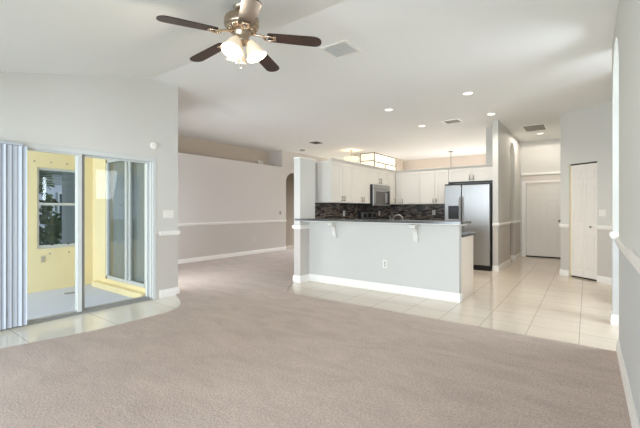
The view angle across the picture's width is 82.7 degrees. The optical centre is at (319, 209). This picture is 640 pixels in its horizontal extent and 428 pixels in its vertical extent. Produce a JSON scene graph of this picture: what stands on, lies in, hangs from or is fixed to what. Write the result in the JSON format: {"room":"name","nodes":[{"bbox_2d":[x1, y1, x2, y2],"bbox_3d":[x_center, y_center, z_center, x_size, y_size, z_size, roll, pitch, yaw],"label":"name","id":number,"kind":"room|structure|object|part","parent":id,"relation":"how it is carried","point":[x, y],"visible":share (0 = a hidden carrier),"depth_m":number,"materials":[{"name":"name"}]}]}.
{"room":"living room","nodes":[
{"label":"living room","id":0,"kind":"room"},
{"bbox_2d":[27,151,92,292],"bbox_3d":[-5.441,0.030,4.484,0.180,2.700,4.780,0,0,36],"label":"wall","id":1,"kind":"structure","parent":0,"point":[58,271],"depth_m":5.85,"materials":[{"name":"yellow paint"}]},
{"bbox_2d":[40,255,45,262],"bbox_3d":[-4.386,0.790,5.757,0.011,0.116,0.072,0,0,36],"label":"outlet","id":2,"kind":"object","parent":1,"relation":"attached to","point":[42,258],"visible":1,"depth_m":5.76,"materials":[{"name":"beige plastic"}]},
{"bbox_2d":[37,167,74,248],"bbox_3d":[-4.305,-0.020,5.986,0.092,1.290,0.615,0,0,36],"label":"window","id":3,"kind":"structure","parent":1,"relation":"in","point":[38,168],"depth_m":5.84,"materials":[{"name":"white metal"}]},
{"bbox_2d":[39,170,74,185],"bbox_3d":[-4.363,-0.528,6.026,0.040,0.254,0.560,0,0,36],"label":"mini blind","id":4,"kind":"object","parent":3,"relation":"attached to","point":[39,170],"visible":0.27,"depth_m":6.02,"materials":[{"name":"grey plastic"}]},
{"bbox_3d":[-4.363,-0.637,6.026,0.040,0.035,0.560,0,0,36],"label":"head rail","id":5,"kind":"part","parent":4,"relation":"part of","materials":[{"name":"grey plastic"}]},
{"bbox_3d":[-4.308,-0.085,5.988,0.065,0.040,0.545,0,0,36],"label":"meeting rail","id":6,"kind":"part","parent":3,"relation":"part of","materials":[{"name":"white metal"}]},
{"bbox_2d":[27,284,130,319],"bbox_3d":[-4.599,1.347,3.853,1.924,0.105,4.760,0,0,36],"label":"floor","id":7,"kind":"structure","parent":0,"point":[49,302],"depth_m":5.22,"materials":[{"name":"concrete"}]},
{"bbox_2d":[92,280,144,297],"bbox_3d":[-3.175,1.255,5.698,1.634,0.090,0.100,0,0,36],"label":"curb","id":8,"kind":"object","parent":7,"relation":"on","point":[117,289],"visible":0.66,"depth_m":5.62,"materials":[{"name":"yellow paint"}]},
{"bbox_2d":[0,72,177,298],"bbox_3d":[-3.234,-0.285,4.112,0.150,3.130,3.494,0,0,36],"label":"wall","id":9,"kind":"structure","parent":0,"point":[120,115],"depth_m":4.70,"materials":[{"name":"paint"}]},
{"bbox_2d":[0,141,26,329],"bbox_3d":[-3.443,0.270,3.581,0.042,1.950,0.891,0,0,36],"label":"vertical blinds","id":10,"kind":"object","parent":9,"relation":"attached to","point":[13,156],"visible":1,"depth_m":3.85,"materials":[{"name":"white plastic"}]},
{"bbox_3d":[-3.453,-0.694,3.569,0.040,0.023,0.860,0,0,36],"label":"head rail","id":11,"kind":"part","parent":10,"relation":"part of","materials":[{"name":"white plastic"}]},
{"bbox_2d":[0,139,155,330],"bbox_3d":[-3.095,0.275,4.292,0.150,2.020,2.350,0,0,36],"label":"door","id":12,"kind":"structure","parent":9,"relation":"in","point":[80,154],"depth_m":4.50,"materials":[{"name":"white metal"}]},
{"bbox_3d":[-3.330,0.289,3.913,0.036,1.929,1.360,0,0,36],"label":"sliding panel","id":13,"kind":"part","parent":12,"relation":"part of","materials":[{"name":"glass"}]},
{"bbox_3d":[-2.721,0.289,4.834,0.036,1.929,0.935,0,0,36],"label":"sliding panel","id":14,"kind":"part","parent":12,"relation":"part of","materials":[{"name":"glass"}]},
{"bbox_2d":[150,141,157,148],"bbox_3d":[-2.353,-0.909,5.165,0.022,0.112,0.112,0,0,36],"label":"smoke detector","id":15,"kind":"object","parent":9,"relation":"attached to","point":[154,145],"visible":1,"depth_m":5.15,"materials":[{"name":"white plastic"}]},
{"bbox_2d":[163,210,173,217],"bbox_3d":[-2.226,0.067,5.348,0.010,0.116,0.164,0,0,36],"label":"light switch","id":16,"kind":"object","parent":9,"relation":"attached to","point":[166,213],"visible":1,"depth_m":5.34,"materials":[{"name":"white plastic"}]},
{"bbox_2d":[160,287,179,297],"bbox_3d":[-2.374,1.222,5.477,0.418,0.115,0.312,0,0,36],"label":"baseboard","id":17,"kind":"structure","parent":9,"relation":"attached to","point":[164,293],"depth_m":5.34,"materials":[{"name":"white paint"}]},
{"bbox_2d":[160,230,180,235],"bbox_3d":[-2.369,0.347,5.478,0.426,0.065,0.320,0,0,36],"label":"trim rail","id":18,"kind":"object","parent":9,"relation":"attached to","point":[175,232],"visible":0.86,"depth_m":5.35,"materials":[{"name":"white paint"}]},
{"bbox_2d":[0,295,180,348],"bbox_3d":[-2.867,1.330,3.784,1.070,0.100,3.700,0,0,36],"label":"tile floor","id":19,"kind":"structure","parent":0,"point":[96,320],"depth_m":4.11,"materials":[{"name":"tile"}]},
{"bbox_2d":[62,158,144,291],"bbox_3d":[-3.676,-0.285,6.367,3.234,3.130,0.384,0,0,36],"label":"wall","id":20,"kind":"structure","parent":0,"point":[99,165],"depth_m":6.23,"materials":[{"name":"yellow paint"}]},
{"bbox_2d":[106,160,144,287],"bbox_3d":[-3.038,0.165,5.709,1.280,1.970,0.070,0,0,36],"label":"door","id":21,"kind":"structure","parent":20,"relation":"in","point":[128,165],"depth_m":5.66,"materials":[{"name":"white metal"}]},
{"bbox_2d":[113,161,143,282],"bbox_3d":[-2.988,0.158,5.778,1.250,1.945,0.060,0,0,36],"label":"glass pane","id":22,"kind":"object","parent":21,"relation":"in","point":[118,167],"visible":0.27,"depth_m":5.74,"materials":[{"name":"clear glass"}]},
{"bbox_2d":[178,135,329,259],"bbox_3d":[-1.677,-0.285,11.225,0.700,3.130,10.100,0,0,36],"label":"wall","id":23,"kind":"structure","parent":0,"point":[218,182],"depth_m":9.73,"materials":[{"name":"paint"}]},
{"bbox_2d":[178,246,286,263],"bbox_3d":[-2.676,1.222,9.260,0.018,0.115,5.450,0,0,36],"label":"baseboard","id":24,"kind":"structure","parent":23,"relation":"attached to","point":[204,258],"depth_m":9.59,"materials":[{"name":"white paint"}]},
{"bbox_2d":[178,220,286,225],"bbox_3d":[-2.673,0.357,9.257,0.026,0.065,5.450,0,0,36],"label":"rail","id":25,"kind":"object","parent":23,"relation":"attached to","point":[263,221],"visible":0.65,"depth_m":9.59,"materials":[{"name":"white paint"}]},
{"bbox_2d":[286,173,293,245],"bbox_3d":[-0.432,-0.285,13.847,0.100,3.130,4.600,0,0,36],"label":"wall","id":26,"kind":"structure","parent":0,"point":[290,178],"depth_m":12.90,"materials":[{"name":"paint"}]},
{"bbox_2d":[0,0,618,162],"bbox_3d":[1.198,-1.520,7.032,10.800,0.960,13.850,0,0,36],"label":"ceiling","id":27,"kind":"structure","parent":0,"point":[523,62],"depth_m":4.52,"materials":[{"name":"paint"}]},
{"bbox_2d":[156,0,321,71],"bbox_3d":[-0.689,-1.411,3.025,1.206,0.552,1.258,0,0,36],"label":"ceiling fan","id":28,"kind":"object","parent":27,"relation":"hanging from","point":[242,22],"visible":1,"depth_m":2.94,"materials":[{"name":"brown wood"}]},
{"bbox_3d":[-0.995,-1.397,2.736,0.444,0.057,0.134,0,0,-36],"label":"blade","id":29,"kind":"part","parent":28,"relation":"part of","materials":[{"name":"brown wood"}]},
{"bbox_3d":[-0.999,-1.397,3.246,0.445,0.057,0.134,0,0,36],"label":"blade","id":30,"kind":"part","parent":28,"relation":"part of","materials":[{"name":"brown wood"}]},
{"bbox_3d":[-0.697,-1.308,2.885,0.175,0.173,0.165,0,0,36],"label":"lamp shade","id":31,"kind":"part","parent":28,"relation":"part of","materials":[{"name":"white glass"}]},
{"bbox_3d":[-0.713,-1.308,3.096,0.164,0.173,0.174,0,0,36],"label":"lamp shade","id":32,"kind":"part","parent":28,"relation":"part of","materials":[{"name":"white glass"}]},
{"bbox_3d":[-0.507,-1.397,2.581,0.134,0.057,0.444,0,0,-18],"label":"blade","id":33,"kind":"part","parent":28,"relation":"part of","materials":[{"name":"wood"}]},
{"bbox_3d":[-0.522,-1.308,3.004,0.167,0.173,0.170,0,0,36],"label":"lamp shade","id":34,"kind":"part","parent":28,"relation":"part of","materials":[{"name":"white glass"}]},
{"bbox_3d":[-0.513,-1.397,3.410,0.134,0.057,0.444,0,0,18],"label":"blade","id":35,"kind":"part","parent":28,"relation":"part of","materials":[{"name":"brown wood"}]},
{"bbox_3d":[-0.209,-1.397,2.998,0.444,0.057,0.134,0,0,0],"label":"blade","id":36,"kind":"part","parent":28,"relation":"part of","materials":[{"name":"brown wood"}]},
{"bbox_2d":[307,141,324,143],"bbox_3d":[-0.107,-1.843,10.033,0.360,0.013,0.380,0,0,36],"label":"ceiling vent","id":37,"kind":"object","parent":27,"relation":"in","point":[311,142],"visible":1,"depth_m":9.99,"materials":[{"name":"white metal"}]},
{"bbox_2d":[319,40,361,58],"bbox_3d":[0.238,-1.843,4.206,0.360,0.013,0.360,0,0,36],"label":"ceiling vent","id":38,"kind":"object","parent":27,"relation":"in","point":[343,48],"visible":1,"depth_m":4.19,"materials":[{"name":"white metal"}]},
{"bbox_2d":[344,150,358,161],"bbox_3d":[0.981,-1.662,11.379,0.470,0.376,0.472,0,0,36],"label":"pendant light","id":39,"kind":"object","parent":27,"relation":"hanging from","point":[351,157],"visible":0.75,"depth_m":11.22,"materials":[{"name":"white glass"}]},
{"bbox_3d":[0.982,-1.552,11.380,0.470,0.156,0.470,0,0,36],"label":"lamp shade","id":40,"kind":"part","parent":39,"relation":"part of","materials":[{"name":"white glass"}]},
{"bbox_2d":[360,152,395,169],"bbox_3d":[2.043,-1.613,12.594,0.532,0.463,1.677,0,0,36],"label":"ceiling light","id":41,"kind":"object","parent":27,"relation":"hanging from","point":[373,159],"visible":0.8,"depth_m":12.07,"materials":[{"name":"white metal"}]},
{"bbox_2d":[441,118,462,123],"bbox_3d":[2.772,-1.843,7.619,0.360,0.013,0.340,0,0,36],"label":"ceiling vent","id":42,"kind":"object","parent":27,"relation":"in","point":[451,121],"visible":1,"depth_m":7.60,"materials":[{"name":"white metal"}]},
{"bbox_2d":[521,123,547,131],"bbox_3d":[4.854,-1.843,8.223,0.460,0.013,0.700,0,0,36],"label":"ceiling vent","id":43,"kind":"object","parent":27,"relation":"in","point":[536,127],"visible":1,"depth_m":8.18,"materials":[{"name":"white metal"}]},
{"bbox_2d":[0,249,631,427],"bbox_3d":[-0.387,1.299,5.715,7.947,0.062,9.650,0,0,36],"label":"floor","id":44,"kind":"structure","parent":0,"point":[239,349],"depth_m":2.88,"materials":[{"name":"beige carpet"}]},
{"bbox_2d":[294,158,351,275],"bbox_3d":[0.723,0.190,8.039,0.280,2.180,3.990,0,0,36],"label":"wall","id":45,"kind":"structure","parent":0,"point":[305,170],"depth_m":6.43,"materials":[{"name":"paint"}]},
{"bbox_2d":[292,225,309,228],"bbox_3d":[-0.334,0.310,6.484,0.192,0.070,0.284,0,0,36],"label":"rail","id":46,"kind":"object","parent":45,"relation":"attached to","point":[293,226],"visible":0.94,"depth_m":6.39,"materials":[{"name":"white paint"}]},
{"bbox_2d":[317,158,353,202],"bbox_3d":[0.321,-0.547,7.180,0.360,0.835,0.788,0,0,36],"label":"upper cabinet","id":47,"kind":"object","parent":45,"relation":"attached to","point":[334,175],"visible":1,"depth_m":6.94,"materials":[{"name":"white paint"}]},
{"bbox_3d":[0.316,-0.520,6.945,0.020,0.775,0.399,0,0,36],"label":"door","id":48,"kind":"part","parent":47,"relation":"part of","materials":[{"name":"white paint"}]},
{"bbox_3d":[0.440,-0.940,7.093,0.045,0.050,0.788,0,0,36],"label":"crown moulding","id":49,"kind":"part","parent":47,"relation":"part of","materials":[{"name":"white paint"}]},
{"bbox_3d":[0.549,-0.520,7.263,0.020,0.775,0.379,0,0,36],"label":"door","id":50,"kind":"part","parent":47,"relation":"part of","materials":[{"name":"white paint"}]},
{"bbox_2d":[352,162,370,203],"bbox_3d":[0.771,-0.547,7.793,0.360,0.835,0.728,0,0,36],"label":"upper cabinet","id":51,"kind":"object","parent":45,"relation":"attached to","point":[361,172],"visible":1,"depth_m":7.69,"materials":[{"name":"white paint"}]},
{"bbox_3d":[0.775,-0.520,7.570,0.020,0.775,0.369,0,0,36],"label":"door","id":52,"kind":"part","parent":51,"relation":"part of","materials":[{"name":"white paint"}]},
{"bbox_3d":[0.890,-0.940,7.705,0.045,0.050,0.728,0,0,36],"label":"crown moulding","id":53,"kind":"part","parent":51,"relation":"part of","materials":[{"name":"white paint"}]},
{"bbox_3d":[0.991,-0.520,7.864,0.020,0.775,0.349,0,0,36],"label":"door","id":54,"kind":"part","parent":51,"relation":"part of","materials":[{"name":"white paint"}]},
{"bbox_2d":[370,166,387,185],"bbox_3d":[1.239,-0.762,8.429,0.360,0.405,0.848,0,0,36],"label":"upper cabinet","id":55,"kind":"object","parent":45,"relation":"attached to","point":[378,175],"visible":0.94,"depth_m":8.32,"materials":[{"name":"white paint"}]},
{"bbox_2d":[358,184,389,205],"bbox_3d":[1.289,-0.316,8.392,0.470,0.472,0.842,0,0,36],"label":"microwave","id":56,"kind":"object","parent":55,"relation":"attached to","point":[379,194],"visible":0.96,"depth_m":8.18,"materials":[{"name":"silver metal"}]},
{"bbox_3d":[1.411,-0.506,8.302,0.022,0.092,0.842,0,0,36],"label":"vent panel","id":57,"kind":"part","parent":56,"relation":"part of","materials":[{"name":"silver metal"}]},
{"bbox_3d":[1.411,-0.268,8.302,0.022,0.375,0.842,0,0,36],"label":"door","id":58,"kind":"part","parent":56,"relation":"part of","materials":[{"name":"silver metal"}]},
{"bbox_3d":[1.232,-0.736,8.192,0.020,0.345,0.454,0,0,36],"label":"door","id":59,"kind":"part","parent":55,"relation":"part of","materials":[{"name":"white paint"}]},
{"bbox_3d":[1.358,-0.940,8.342,0.045,0.050,0.848,0,0,36],"label":"crown moulding","id":60,"kind":"part","parent":55,"relation":"part of","materials":[{"name":"white paint"}]},
{"bbox_3d":[1.484,-0.736,8.534,0.020,0.345,0.384,0,0,36],"label":"door","id":61,"kind":"part","parent":55,"relation":"part of","materials":[{"name":"white paint"}]},
{"bbox_2d":[315,203,444,219],"bbox_3d":[1.465,0.115,7.698,1.600,0.480,3.420,0,0,36],"label":"backsplash","id":62,"kind":"structure","parent":45,"relation":"attached to","point":[322,210],"depth_m":8.81,"materials":[{"name":"tile"}]},
{"bbox_2d":[309,222,460,293],"bbox_3d":[0.897,0.751,5.832,2.617,1.058,0.120,0,0,36],"label":"wall","id":63,"kind":"structure","parent":0,"point":[358,251],"depth_m":5.63,"materials":[{"name":"paint"}]},
{"bbox_2d":[327,222,337,237],"bbox_3d":[0.208,0.356,6.149,0.110,0.268,0.184,0,0,36],"label":"corbel","id":64,"kind":"object","parent":63,"relation":"attached to","point":[334,226],"visible":0.88,"depth_m":6.17,"materials":[{"name":"white paint"}]},
{"bbox_2d":[293,274,462,302],"bbox_3d":[0.757,1.220,5.758,2.808,0.120,0.278,0,0,34],"label":"baseboard","id":65,"kind":"structure","parent":63,"relation":"attached to","point":[433,294],"depth_m":5.66,"materials":[{"name":"white paint"}]},
{"bbox_2d":[295,218,470,225],"bbox_3d":[0.835,0.191,5.753,2.850,0.058,0.460,0,0,36],"label":"countertop","id":66,"kind":"structure","parent":63,"relation":"on","point":[372,221],"depth_m":5.36,"materials":[{"name":"stone"}]},
{"bbox_3d":[0.875,0.208,5.740,2.680,0.024,0.355,0,0,36],"label":"bed moulding","id":67,"kind":"part","parent":66,"relation":"part of","materials":[{"name":"white paint"}]},
{"bbox_2d":[383,260,386,267],"bbox_3d":[1.010,0.852,5.667,0.072,0.116,0.011,0,0,36],"label":"outlet","id":68,"kind":"object","parent":63,"relation":"attached to","point":[384,261],"visible":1,"depth_m":5.66,"materials":[{"name":"white plastic"}]},
{"bbox_2d":[408,225,419,242],"bbox_3d":[1.372,0.356,5.293,0.110,0.268,0.184,0,0,36],"label":"corbel","id":69,"kind":"object","parent":63,"relation":"attached to","point":[415,228],"visible":0.93,"depth_m":5.32,"materials":[{"name":"white paint"}]},
{"bbox_2d":[395,158,402,173],"bbox_3d":[2.012,-0.285,13.000,1.040,3.130,2.290,0,0,36],"label":"wall","id":70,"kind":"structure","parent":0,"point":[399,163],"depth_m":13.36,"materials":[{"name":"paint"}]},
{"bbox_2d":[387,169,395,203],"bbox_3d":[1.630,-0.547,8.961,0.360,0.835,0.468,0,0,36],"label":"upper cabinet","id":71,"kind":"object","parent":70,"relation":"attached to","point":[390,173],"visible":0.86,"depth_m":8.89,"materials":[{"name":"white paint"}]},
{"bbox_2d":[403,159,430,169],"bbox_3d":[2.472,-0.285,14.504,4.000,3.130,0.100,0,0,36],"label":"wall","id":72,"kind":"structure","parent":0,"point":[424,163],"depth_m":13.58,"materials":[{"name":"paint"}]},
{"bbox_2d":[390,175,492,204],"bbox_3d":[2.864,0.195,8.879,2.735,2.170,0.140,0,0,36],"label":"wall","id":73,"kind":"structure","parent":0,"point":[395,175],"depth_m":9.29,"materials":[{"name":"paint"}]},
{"bbox_2d":[396,169,419,203],"bbox_3d":[2.223,-0.547,9.021,0.624,0.835,0.380,0,0,36],"label":"upper cabinet","id":74,"kind":"object","parent":73,"relation":"attached to","point":[407,181],"visible":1,"depth_m":8.88,"materials":[{"name":"white paint"}]},
{"bbox_3d":[2.130,-0.940,8.894,0.624,0.050,0.045,0,0,36],"label":"crown moulding","id":75,"kind":"part","parent":74,"relation":"part of","materials":[{"name":"white paint"}]},
{"bbox_3d":[2.195,-0.520,8.862,0.464,0.775,0.020,0,0,36],"label":"door","id":76,"kind":"part","parent":74,"relation":"part of","materials":[{"name":"white paint"}]},
{"bbox_2d":[419,167,452,203],"bbox_3d":[2.750,-0.547,8.634,0.680,0.835,0.380,0,0,36],"label":"upper cabinet","id":77,"kind":"object","parent":73,"relation":"attached to","point":[433,181],"visible":0.91,"depth_m":8.51,"materials":[{"name":"white paint"}]},
{"bbox_3d":[2.538,-0.520,8.610,0.364,0.775,0.020,0,0,36],"label":"door","id":78,"kind":"part","parent":77,"relation":"part of","materials":[{"name":"white paint"}]},
{"bbox_3d":[2.657,-0.940,8.507,0.680,0.050,0.045,0,0,36],"label":"crown moulding","id":79,"kind":"part","parent":77,"relation":"part of","materials":[{"name":"white paint"}]},
{"bbox_3d":[2.813,-0.520,8.408,0.306,0.775,0.020,0,0,36],"label":"door","id":80,"kind":"part","parent":77,"relation":"part of","materials":[{"name":"white paint"}]},
{"bbox_2d":[448,164,492,182],"bbox_3d":[3.412,-0.792,8.147,0.953,0.345,0.380,0,0,36],"label":"upper cabinet","id":81,"kind":"object","parent":73,"relation":"attached to","point":[473,173],"visible":0.95,"depth_m":8.02,"materials":[{"name":"white paint"}]},
{"bbox_3d":[3.147,-0.765,8.162,0.504,0.285,0.020,0,0,36],"label":"door","id":82,"kind":"part","parent":81,"relation":"part of","materials":[{"name":"white paint"}]},
{"bbox_3d":[3.318,-0.940,8.020,0.953,0.050,0.045,0,0,36],"label":"crown moulding","id":83,"kind":"part","parent":81,"relation":"part of","materials":[{"name":"white paint"}]},
{"bbox_3d":[3.529,-0.765,7.881,0.434,0.285,0.020,0,0,36],"label":"door","id":84,"kind":"part","parent":81,"relation":"part of","materials":[{"name":"white paint"}]},
{"bbox_2d":[286,245,618,350],"bbox_3d":[2.575,1.330,8.905,10.800,0.100,9.200,0,0,36],"label":"floor","id":85,"kind":"structure","parent":0,"point":[529,296],"depth_m":4.95,"materials":[{"name":"tile"}]},
{"bbox_2d":[358,211,376,218],"bbox_3d":[1.357,0.623,8.286,0.690,1.155,0.770,0,0,36],"label":"range","id":86,"kind":"object","parent":85,"relation":"on","point":[361,214],"visible":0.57,"depth_m":8.34,"materials":[{"name":"black metal"}]},
{"bbox_3d":[1.154,0.138,8.436,0.009,0.145,0.710,0,0,36],"label":"control panel","id":87,"kind":"part","parent":86,"relation":"part of","materials":[{"name":"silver metal"}]},
{"bbox_2d":[461,235,472,298],"bbox_3d":[1.345,0.838,5.984,2.078,0.885,0.643,0,0,36],"label":"base cabinet","id":88,"kind":"object","parent":85,"relation":"on","point":[466,242],"visible":0.14,"depth_m":5.31,"materials":[{"name":"white paint"}]},
{"bbox_2d":[461,232,474,236],"bbox_3d":[1.148,0.373,6.141,2.635,0.037,0.665,0,0,36],"label":"countertop","id":89,"kind":"structure","parent":88,"relation":"on","point":[463,234],"depth_m":5.36,"materials":[{"name":"stone"}]},
{"bbox_2d":[445,183,492,270],"bbox_3d":[3.309,0.362,8.008,0.945,1.835,0.707,0,0,36],"label":"refrigerator","id":90,"kind":"object","parent":85,"relation":"on","point":[473,202],"visible":0.64,"depth_m":7.66,"materials":[{"name":"silver metal"}]},
{"bbox_3d":[2.923,0.323,7.973,0.356,1.695,0.070,0,0,36],"label":"door","id":91,"kind":"part","parent":90,"relation":"part of","materials":[{"name":"silver metal"}]},
{"bbox_3d":[2.917,-0.005,7.926,0.170,0.090,0.005,0,0,36],"label":"dispenser panel","id":92,"kind":"part","parent":90,"relation":"part of","materials":[{"name":"black plastic"}]},
{"bbox_3d":[3.298,0.323,7.697,0.555,1.695,0.070,0,0,36],"label":"door","id":93,"kind":"part","parent":90,"relation":"part of","materials":[{"name":"silver metal"}]},
{"bbox_2d":[431,154,554,182],"bbox_3d":[6.325,-0.285,10.629,6.800,3.130,1.780,0,0,36],"label":"wall","id":94,"kind":"structure","parent":0,"point":[470,160],"depth_m":12.68,"materials":[{"name":"paint"}]},
{"bbox_2d":[486,120,519,265],"bbox_3d":[4.431,-0.285,8.838,0.370,3.130,3.069,0,0,36],"label":"wall","id":95,"kind":"structure","parent":0,"point":[502,147],"depth_m":8.17,"materials":[{"name":"paint"}]},
{"bbox_2d":[492,221,510,225],"bbox_3d":[4.049,0.318,8.072,0.131,0.065,1.435,0,0,36],"label":"rail","id":96,"kind":"object","parent":95,"relation":"attached to","point":[509,222],"visible":1,"depth_m":7.68,"materials":[{"name":"white paint"}]},
{"bbox_2d":[492,252,520,271],"bbox_3d":[4.540,1.222,8.747,0.123,0.115,3.087,0,0,36],"label":"baseboard","id":97,"kind":"structure","parent":95,"relation":"attached to","point":[500,267],"depth_m":8.17,"materials":[{"name":"white paint"}]},
{"bbox_2d":[520,138,559,255],"bbox_3d":[5.966,-0.285,9.701,1.280,3.130,0.140,0,0,36],"label":"wall","id":98,"kind":"structure","parent":0,"point":[536,156],"depth_m":9.72,"materials":[{"name":"paint"}]},
{"bbox_2d":[521,171,559,258],"bbox_3d":[5.936,0.147,9.661,1.030,2.265,0.140,0,0,36],"label":"door","id":99,"kind":"structure","parent":98,"relation":"in","point":[540,201],"depth_m":9.70,"materials":[{"name":"white paint"}]},
{"bbox_2d":[560,101,611,277],"bbox_3d":[4.940,-0.285,6.489,0.120,3.130,1.300,0,0,-17],"label":"wall","id":100,"kind":"structure","parent":0,"point":[585,133],"depth_m":6.54,"materials":[{"name":"paint"}]},
{"bbox_2d":[559,269,568,276],"bbox_3d":[4.921,1.222,7.403,0.144,0.115,1.036,0,0,28],"label":"baseboard","id":101,"kind":"structure","parent":100,"relation":"attached to","point":[562,272],"depth_m":7.00,"materials":[{"name":"white paint"}]},
{"bbox_2d":[559,224,568,227],"bbox_3d":[4.970,0.318,7.373,0.167,0.065,1.032,0,0,36],"label":"rail","id":102,"kind":"object","parent":100,"relation":"attached to","point":[560,225],"visible":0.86,"depth_m":6.99,"materials":[{"name":"white paint"}]},
{"bbox_2d":[570,161,596,280],"bbox_3d":[4.870,0.213,6.688,0.117,2.134,0.522,0,0,-17],"label":"door","id":103,"kind":"structure","parent":100,"relation":"in","point":[583,176],"depth_m":6.69,"materials":[{"name":"white paint"}]},
{"bbox_2d":[599,210,605,215],"bbox_3d":[4.919,0.062,6.336,0.010,0.116,0.118,0,0,-17],"label":"light switch","id":104,"kind":"object","parent":100,"relation":"attached to","point":[601,212],"visible":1,"depth_m":6.33,"materials":[{"name":"white plastic"}]},
{"bbox_2d":[596,226,611,229],"bbox_3d":[4.972,0.318,6.136,0.026,0.065,0.586,0,0,-17],"label":"rail","id":105,"kind":"object","parent":100,"relation":"attached to","point":[597,227],"visible":0.35,"depth_m":6.28,"materials":[{"name":"white paint"}]},
{"bbox_2d":[597,275,611,284],"bbox_3d":[4.976,1.222,6.137,0.018,0.115,0.586,0,0,-17],"label":"baseboard","id":106,"kind":"structure","parent":100,"relation":"attached to","point":[607,280],"depth_m":6.29,"materials":[{"name":"white paint"}]},
{"bbox_2d":[612,0,639,425],"bbox_3d":[1.717,-0.285,1.834,0.140,3.130,5.690,0,0,36],"label":"wall","id":107,"kind":"structure","parent":0,"point":[626,39],"depth_m":2.61,"materials":[{"name":"paint"}]},
{"bbox_2d":[609,231,618,238],"bbox_3d":[3.344,0.287,4.070,0.166,0.075,0.212,0,0,36],"label":"rail","id":108,"kind":"object","parent":107,"relation":"attached to","point":[613,235],"visible":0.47,"depth_m":4.02,"materials":[{"name":"white paint"}]},
{"bbox_2d":[610,311,618,325],"bbox_3d":[3.348,1.222,4.067,0.158,0.115,0.196,0,0,36],"label":"baseboard","id":109,"kind":"structure","parent":107,"relation":"attached to","point":[614,319],"depth_m":4.02,"materials":[{"name":"white paint"}]},
{"bbox_2d":[615,237,639,273],"bbox_3d":[1.373,0.287,1.389,0.166,0.075,4.566,0,0,36],"label":"trim rail","id":110,"kind":"object","parent":107,"relation":"attached to","point":[631,255],"visible":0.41,"depth_m":2.21,"materials":[{"name":"white paint"}]},
{"bbox_2d":[616,340,639,427],"bbox_3d":[1.374,1.222,1.384,0.158,0.115,4.558,0,0,36],"label":"baseboard","id":111,"kind":"structure","parent":107,"relation":"attached to","point":[629,399],"depth_m":2.40,"materials":[{"name":"white paint"}]},
{"label":"outside","id":112,"kind":"structure","parent":0,"visible":0},
{"bbox_3d":[0.000,1.680,0.000,120.000,0.200,120.000,0,0,36],"label":"ground","id":113,"kind":"structure","parent":112,"visible":0},
{"bbox_2d":[39,171,61,244],"bbox_3d":[-6.768,0.238,8.162,1.650,2.686,1.692,0,0,36],"label":"shrub","id":114,"kind":"object","parent":113,"relation":"on","point":[46,210],"visible":0.24,"depth_m":8.50,"materials":[{"name":"green plant"}]},
{"bbox_2d":[39,172,61,243],"bbox_3d":[-9.767,-0.570,15.373,3.850,4.300,7.000,0,0,36],"label":"neighbouring house","id":115,"kind":"structure","parent":113,"relation":"on","point":[56,192],"depth_m":13.15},
{"bbox_3d":[-9.247,0.010,13.501,0.015,1.140,0.720,0,0,36],"label":"pane","id":116,"kind":"part","parent":115,"relation":"part of","materials":[{"name":"glass"}]},
{"bbox_2d":[40,217,61,244],"bbox_3d":[-6.852,0.855,10.262,1.918,1.455,2.033,0,0,14],"label":"shrub","id":117,"kind":"object","parent":113,"relation":"on","point":[59,221],"visible":0.08,"depth_m":9.63,"materials":[{"name":"green plant"}]}
]}

